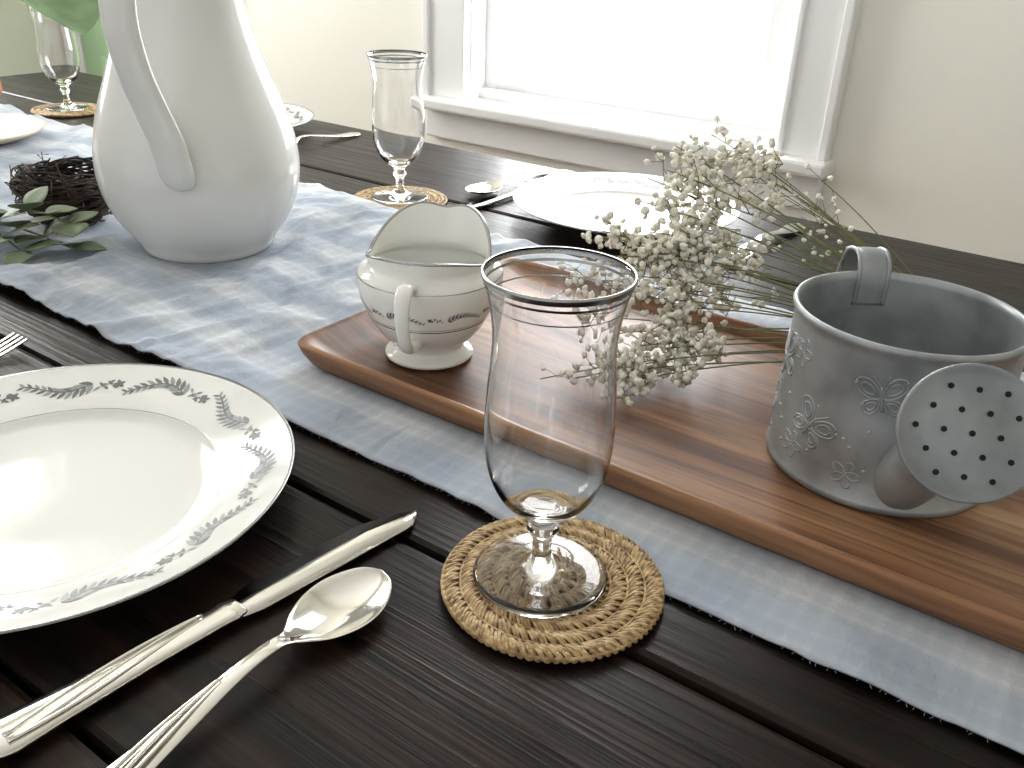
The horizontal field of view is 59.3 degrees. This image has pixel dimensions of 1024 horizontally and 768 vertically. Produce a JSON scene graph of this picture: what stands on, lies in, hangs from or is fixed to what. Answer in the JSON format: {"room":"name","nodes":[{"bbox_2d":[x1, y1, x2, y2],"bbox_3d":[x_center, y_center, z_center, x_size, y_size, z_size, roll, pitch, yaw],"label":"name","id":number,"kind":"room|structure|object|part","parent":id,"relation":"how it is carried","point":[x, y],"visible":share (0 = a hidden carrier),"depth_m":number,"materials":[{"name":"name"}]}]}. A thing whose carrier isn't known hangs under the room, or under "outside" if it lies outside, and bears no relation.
{"room":"dining room","nodes":[
{"label":"dining room","id":0,"kind":"room"},
{"bbox_2d":[0,0,42,76],"bbox_3d":[-2.422,-0.789,0.938,0.140,2.500,3.900,20,32,30],"label":"wall","id":1,"kind":"structure","parent":0,"point":[18,51],"depth_m":2.44,"materials":[{"name":"paint"}]},
{"bbox_2d":[74,32,87,73],"bbox_3d":[-1.208,-1.245,2.391,0.070,2.080,0.035,20,32,30],"label":"frame","id":2,"kind":"object","parent":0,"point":[83,68],"visible":0.02,"depth_m":2.52,"materials":[{"name":"white"}]},
{"bbox_2d":[243,0,1023,263],"bbox_3d":[0.680,-0.806,1.216,4.880,2.500,0.140,20,32,30],"label":"wall","id":3,"kind":"structure","parent":0,"point":[928,148],"depth_m":1.38,"materials":[{"name":"paint"}]},
{"bbox_2d":[81,17,107,76],"bbox_3d":[-0.952,-1.119,2.251,0.560,2.000,0.030,20,32,30],"label":"slab","id":4,"kind":"object","parent":3,"relation":"attached to","point":[94,42],"depth_m":2.48,"materials":[{"name":"green"}]},
{"bbox_2d":[100,56,106,72],"bbox_3d":[-0.984,-0.600,2.498,0.380,0.550,0.010,20,32,30],"label":"panel","id":5,"kind":"object","parent":4,"relation":"attached to","point":[102,58],"visible":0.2,"depth_m":2.46,"materials":[{"name":"green"}]},
{"bbox_2d":[422,0,430,94],"bbox_3d":[-0.154,-1.179,1.575,0.016,1.299,0.010,20,32,30],"label":"bead","id":6,"kind":"object","parent":3,"relation":"attached to","point":[425,3],"visible":0.98,"depth_m":1.82,"materials":[{"name":"white wood"}]},
{"bbox_2d":[430,0,470,99],"bbox_3d":[-0.111,-1.172,1.563,0.102,1.301,0.022,20,32,30],"label":"window frame","id":7,"kind":"structure","parent":3,"relation":"attached to","point":[449,19],"depth_m":1.80,"materials":[{"name":"white wood"}]},
{"bbox_2d":[426,109,823,210],"bbox_3d":[0.165,-0.438,1.695,0.844,0.062,0.018,20,32,30],"label":"window trim","id":8,"kind":"structure","parent":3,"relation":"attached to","point":[573,149],"depth_m":1.71,"materials":[{"name":"white"}]},
{"bbox_2d":[423,94,834,178],"bbox_3d":[0.178,-0.479,1.684,0.860,0.024,0.110,20,32,30],"label":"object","id":9,"kind":"structure","parent":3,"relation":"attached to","point":[639,135],"depth_m":1.65,"materials":[{"name":"white"}]},
{"bbox_2d":[480,87,778,145],"bbox_3d":[0.202,-0.507,1.695,0.649,0.022,0.018,20,32,30],"label":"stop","id":10,"kind":"object","parent":9,"relation":"on","point":[607,112],"visible":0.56,"depth_m":1.68,"materials":[{"name":"white"}]},
{"bbox_2d":[469,0,800,132],"bbox_3d":[0.239,-1.042,1.456,0.659,1.230,0.139,20,32,30],"label":"window","id":11,"kind":"structure","parent":3,"relation":"in","point":[682,107],"depth_m":1.69,"materials":[{"name":"white wood"}]},
{"bbox_3d":[-0.014,-1.133,1.602,0.030,1.206,0.035,20,32,30],"label":"sash stile","id":12,"kind":"part","parent":11,"relation":"part of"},
{"bbox_3d":[0.476,-0.957,1.296,0.064,1.206,0.035,20,32,30],"label":"sash stile","id":13,"kind":"part","parent":11,"relation":"part of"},
{"bbox_2d":[776,0,807,150],"bbox_3d":[0.462,-0.919,1.211,0.011,1.211,0.007,20,32,30],"label":"bead","id":14,"kind":"object","parent":3,"relation":"attached to","point":[803,4],"visible":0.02,"depth_m":1.43,"materials":[{"name":"white wood"}]},
{"bbox_2d":[782,0,861,160],"bbox_3d":[0.501,-0.952,1.181,0.087,1.301,0.022,20,32,30],"label":"window frame","id":15,"kind":"structure","parent":3,"relation":"attached to","point":[823,18],"depth_m":1.41,"materials":[{"name":"white wood"}]},
{"bbox_2d":[817,0,857,161],"bbox_3d":[0.521,-0.936,1.153,0.016,1.299,0.010,20,32,30],"label":"bead","id":16,"kind":"object","parent":3,"relation":"attached to","point":[851,5],"visible":1,"depth_m":1.39,"materials":[{"name":"white wood"}]},
{"bbox_3d":[-0.505,1.034,0.378,4.880,0.100,4.040,20,32,30],"label":"floor","id":17,"kind":"structure","parent":0,"visible":0},
{"bbox_2d":[0,72,1023,767],"bbox_3d":[-0.306,0.195,1.102,2.400,0.750,1.077,20,32,30],"label":"dining table","id":18,"kind":"object","parent":17,"relation":"on","point":[408,688],"visible":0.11,"depth_m":0.42,"materials":[{"name":"brown wood"}]},
{"bbox_2d":[0,332,27,356],"bbox_3d":[-0.441,-0.001,0.630,0.024,0.012,0.199,20,32,30],"label":"fork","id":19,"kind":"object","parent":18,"relation":"on","point":[13,333],"visible":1,"depth_m":0.70,"materials":[{"name":"silver metal"}]},
{"bbox_2d":[30,102,95,117],"bbox_3d":[-0.755,-0.467,1.532,0.122,0.006,0.122,7,27,9],"label":"coaster","id":20,"kind":"object","parent":18,"relation":"on","point":[40,110],"visible":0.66,"depth_m":1.50,"materials":[{"name":"brown wicker"}]},
{"bbox_2d":[26,4,90,111],"bbox_3d":[-0.751,-0.544,1.492,0.070,0.168,0.070,2,27,-1],"label":"water goblet","id":21,"kind":"object","parent":20,"relation":"on","point":[56,44],"visible":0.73,"depth_m":1.47,"materials":[{"name":"clear glass"}]},
{"bbox_2d":[0,363,294,633],"bbox_3d":[-0.268,0.058,0.523,0.279,0.022,0.279,16,30,26],"label":"dinner plate","id":22,"kind":"object","parent":18,"relation":"on","point":[118,481],"visible":1,"depth_m":0.54,"materials":[{"name":"white ceramic"}]},
{"bbox_2d":[0,510,415,759],"bbox_3d":[-0.136,0.110,0.444,0.024,0.008,0.238,24,34,36],"label":"table knife","id":23,"kind":"object","parent":18,"relation":"on","point":[21,727],"visible":1,"depth_m":0.42,"materials":[{"name":"silver metal"}]},
{"bbox_3d":[-0.174,0.129,0.405,0.024,0.007,0.121,24,34,36],"label":"handle","id":24,"kind":"part","parent":23,"relation":"part of","materials":[{"name":"silver metal"}]},
{"bbox_3d":[-0.098,0.093,0.485,0.022,0.003,0.122,24,34,36],"label":"blade","id":25,"kind":"part","parent":23,"relation":"part of","materials":[{"name":"silver metal"}]},
{"bbox_2d":[106,567,391,767],"bbox_3d":[-0.122,0.132,0.397,0.041,0.014,0.192,19,31,29],"label":"spoon","id":26,"kind":"object","parent":18,"relation":"on","point":[343,603],"visible":1,"depth_m":0.43,"materials":[{"name":"silver metal"}]},
{"bbox_2d":[0,104,540,519],"bbox_3d":[-0.423,-0.189,1.003,1.349,0.014,0.437,20,32,30],"label":"table runner","id":27,"kind":"object","parent":18,"relation":"on","point":[250,320],"depth_m":0.78,"materials":[{"name":"fabric"}]},
{"bbox_2d":[0,113,45,143],"bbox_3d":[-0.800,-0.365,1.310,0.224,0.016,0.224,20,32,30],"label":"round platter","id":28,"kind":"object","parent":27,"relation":"on","point":[13,127],"visible":1,"depth_m":1.36,"materials":[{"name":"beige ceramic"}]},
{"bbox_2d":[0,0,99,93],"bbox_3d":[-0.740,-0.489,1.162,0.517,0.364,0.337,20,32,30],"label":"potted plant","id":29,"kind":"object","parent":28,"relation":"on","point":[79,16],"visible":0.97,"depth_m":1.08,"materials":[{"name":"green plant"}]},
{"bbox_2d":[0,186,106,264],"bbox_3d":[-0.505,-0.173,0.909,0.217,0.052,0.112,20,32,30],"label":"eucalyptus sprig","id":30,"kind":"object","parent":27,"relation":"on","point":[72,225],"visible":1,"depth_m":0.89,"materials":[{"name":"green plant"}]},
{"bbox_2d":[4,152,111,225],"bbox_3d":[-0.477,-0.211,0.967,0.140,0.075,0.137,4,27,3],"label":"nest","id":31,"kind":"object","parent":27,"relation":"on","point":[83,193],"visible":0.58,"depth_m":0.94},
{"bbox_2d":[92,0,299,263],"bbox_3d":[-0.313,-0.300,0.855,0.195,0.356,0.207,25,35,37],"label":"water pitcher","id":32,"kind":"object","parent":27,"relation":"on","point":[195,152],"visible":1,"depth_m":0.82,"materials":[{"name":"white ceramic"}]},
{"bbox_3d":[-0.304,-0.281,0.764,0.050,0.236,0.086,2,27,0],"label":"handle","id":33,"kind":"part","parent":32,"relation":"part of","materials":[{"name":"white ceramic"}]},
{"bbox_2d":[285,103,313,126],"bbox_3d":[-0.457,-0.423,1.452,0.271,0.022,0.271,-6,28,-15],"label":"dinner plate","id":34,"kind":"object","parent":18,"relation":"on","point":[299,115],"visible":0.12,"depth_m":1.50,"materials":[{"name":"white ceramic"}]},
{"bbox_2d":[296,132,360,141],"bbox_3d":[-0.308,-0.376,1.375,0.024,0.012,0.199,22,33,33],"label":"fork","id":35,"kind":"object","parent":18,"relation":"on","point":[348,134],"depth_m":1.41,"materials":[{"name":"silver metal"}]},
{"bbox_2d":[354,186,447,209],"bbox_3d":[-0.138,-0.228,1.112,0.118,0.006,0.118,17,31,27],"label":"coaster","id":36,"kind":"object","parent":18,"relation":"on","point":[437,197],"visible":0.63,"depth_m":1.12,"materials":[{"name":"brown wicker"}]},
{"bbox_2d":[366,49,428,203],"bbox_3d":[-0.135,-0.305,1.073,0.070,0.168,0.070,-7,28,-17],"label":"water goblet","id":37,"kind":"object","parent":36,"relation":"on","point":[398,115],"visible":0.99,"depth_m":1.04,"materials":[{"name":"clear glass"}]},
{"bbox_2d":[465,167,556,194],"bbox_3d":[0.002,-0.276,1.206,0.041,0.014,0.192,20,32,30],"label":"spoon","id":38,"kind":"object","parent":18,"relation":"on","point":[489,187],"visible":1,"depth_m":1.18,"materials":[{"name":"silver metal"}]},
{"bbox_2d":[467,169,574,207],"bbox_3d":[0.013,-0.255,1.170,0.024,0.008,0.238,20,32,30],"label":"table knife","id":39,"kind":"object","parent":18,"relation":"on","point":[508,194],"visible":0.35,"depth_m":1.13,"materials":[{"name":"silver metal"}]},
{"bbox_3d":[-0.019,-0.232,1.128,0.022,0.003,0.122,20,32,30],"label":"blade","id":40,"kind":"part","parent":39,"relation":"part of","materials":[{"name":"silver metal"}]},
{"bbox_3d":[0.047,-0.275,1.213,0.024,0.007,0.121,20,32,30],"label":"handle","id":41,"kind":"part","parent":39,"relation":"part of","materials":[{"name":"silver metal"}]},
{"bbox_2d":[440,516,664,663],"bbox_3d":[0.021,0.103,0.473,0.118,0.006,0.118,5,27,6],"label":"coaster","id":42,"kind":"object","parent":18,"relation":"on","point":[632,600],"visible":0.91,"depth_m":0.45,"materials":[{"name":"brown wicker"}]},
{"bbox_2d":[473,246,637,617],"bbox_3d":[0.018,0.025,0.435,0.070,0.168,0.070,2,27,-1],"label":"water goblet","id":43,"kind":"object","parent":42,"relation":"on","point":[557,313],"visible":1,"depth_m":0.41,"materials":[{"name":"clear glass"}]},
{"bbox_2d":[512,172,740,238],"bbox_3d":[0.136,-0.210,1.081,0.271,0.022,0.271,5,27,5],"label":"dinner plate","id":44,"kind":"object","parent":18,"relation":"on","point":[572,200],"visible":0.62,"depth_m":1.12,"materials":[{"name":"white ceramic"}]},
{"bbox_2d":[717,223,805,260],"bbox_3d":[0.284,-0.163,1.005,0.024,0.012,0.199,22,33,33],"label":"fork","id":45,"kind":"object","parent":18,"relation":"on","point":[779,231],"depth_m":1.01,"materials":[{"name":"silver metal"}]},
{"bbox_2d":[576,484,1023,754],"bbox_3d":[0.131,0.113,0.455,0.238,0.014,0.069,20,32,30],"label":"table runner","id":46,"kind":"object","parent":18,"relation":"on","point":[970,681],"depth_m":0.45,"materials":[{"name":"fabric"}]},
{"bbox_2d":[298,295,1023,652],"bbox_3d":[0.194,0.031,0.606,0.702,0.021,0.271,20,32,30],"label":"serving tray","id":47,"kind":"object","parent":46,"relation":"on","point":[698,451],"visible":0.53,"depth_m":0.54,"materials":[{"name":"brown wood"}]},
{"bbox_2d":[357,201,491,370],"bbox_3d":[-0.060,-0.069,0.669,0.106,0.105,0.113,-13,31,-27],"label":"creamer pitcher","id":48,"kind":"object","parent":47,"relation":"on","point":[420,282],"visible":0.92,"depth_m":0.65,"materials":[{"name":"white ceramic"}]},
{"bbox_3d":[-0.072,-0.044,0.623,0.012,0.057,0.038,6,27,8],"label":"handle","id":49,"kind":"part","parent":48,"relation":"part of","materials":[{"name":"white ceramic"}]},
{"bbox_2d":[581,116,912,406],"bbox_3d":[0.186,-0.100,0.676,0.340,0.165,0.197,0,27,-4],"label":"bouquet","id":50,"kind":"object","parent":47,"relation":"on","point":[677,246],"visible":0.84,"depth_m":0.68,"materials":[{"name":"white plant"}]},
{"bbox_2d":[766,246,1023,517],"bbox_3d":[0.227,0.002,0.536,0.135,0.119,0.234,13,29,20],"label":"watering can","id":51,"kind":"object","parent":47,"relation":"on","point":[897,394],"visible":1,"depth_m":0.51,"materials":[{"name":"metal"}]},
{"bbox_3d":[0.222,0.041,0.495,0.040,0.078,0.069,7,27,9],"label":"spout","id":52,"kind":"part","parent":51,"relation":"part of","materials":[{"name":"metal"}]}
]}

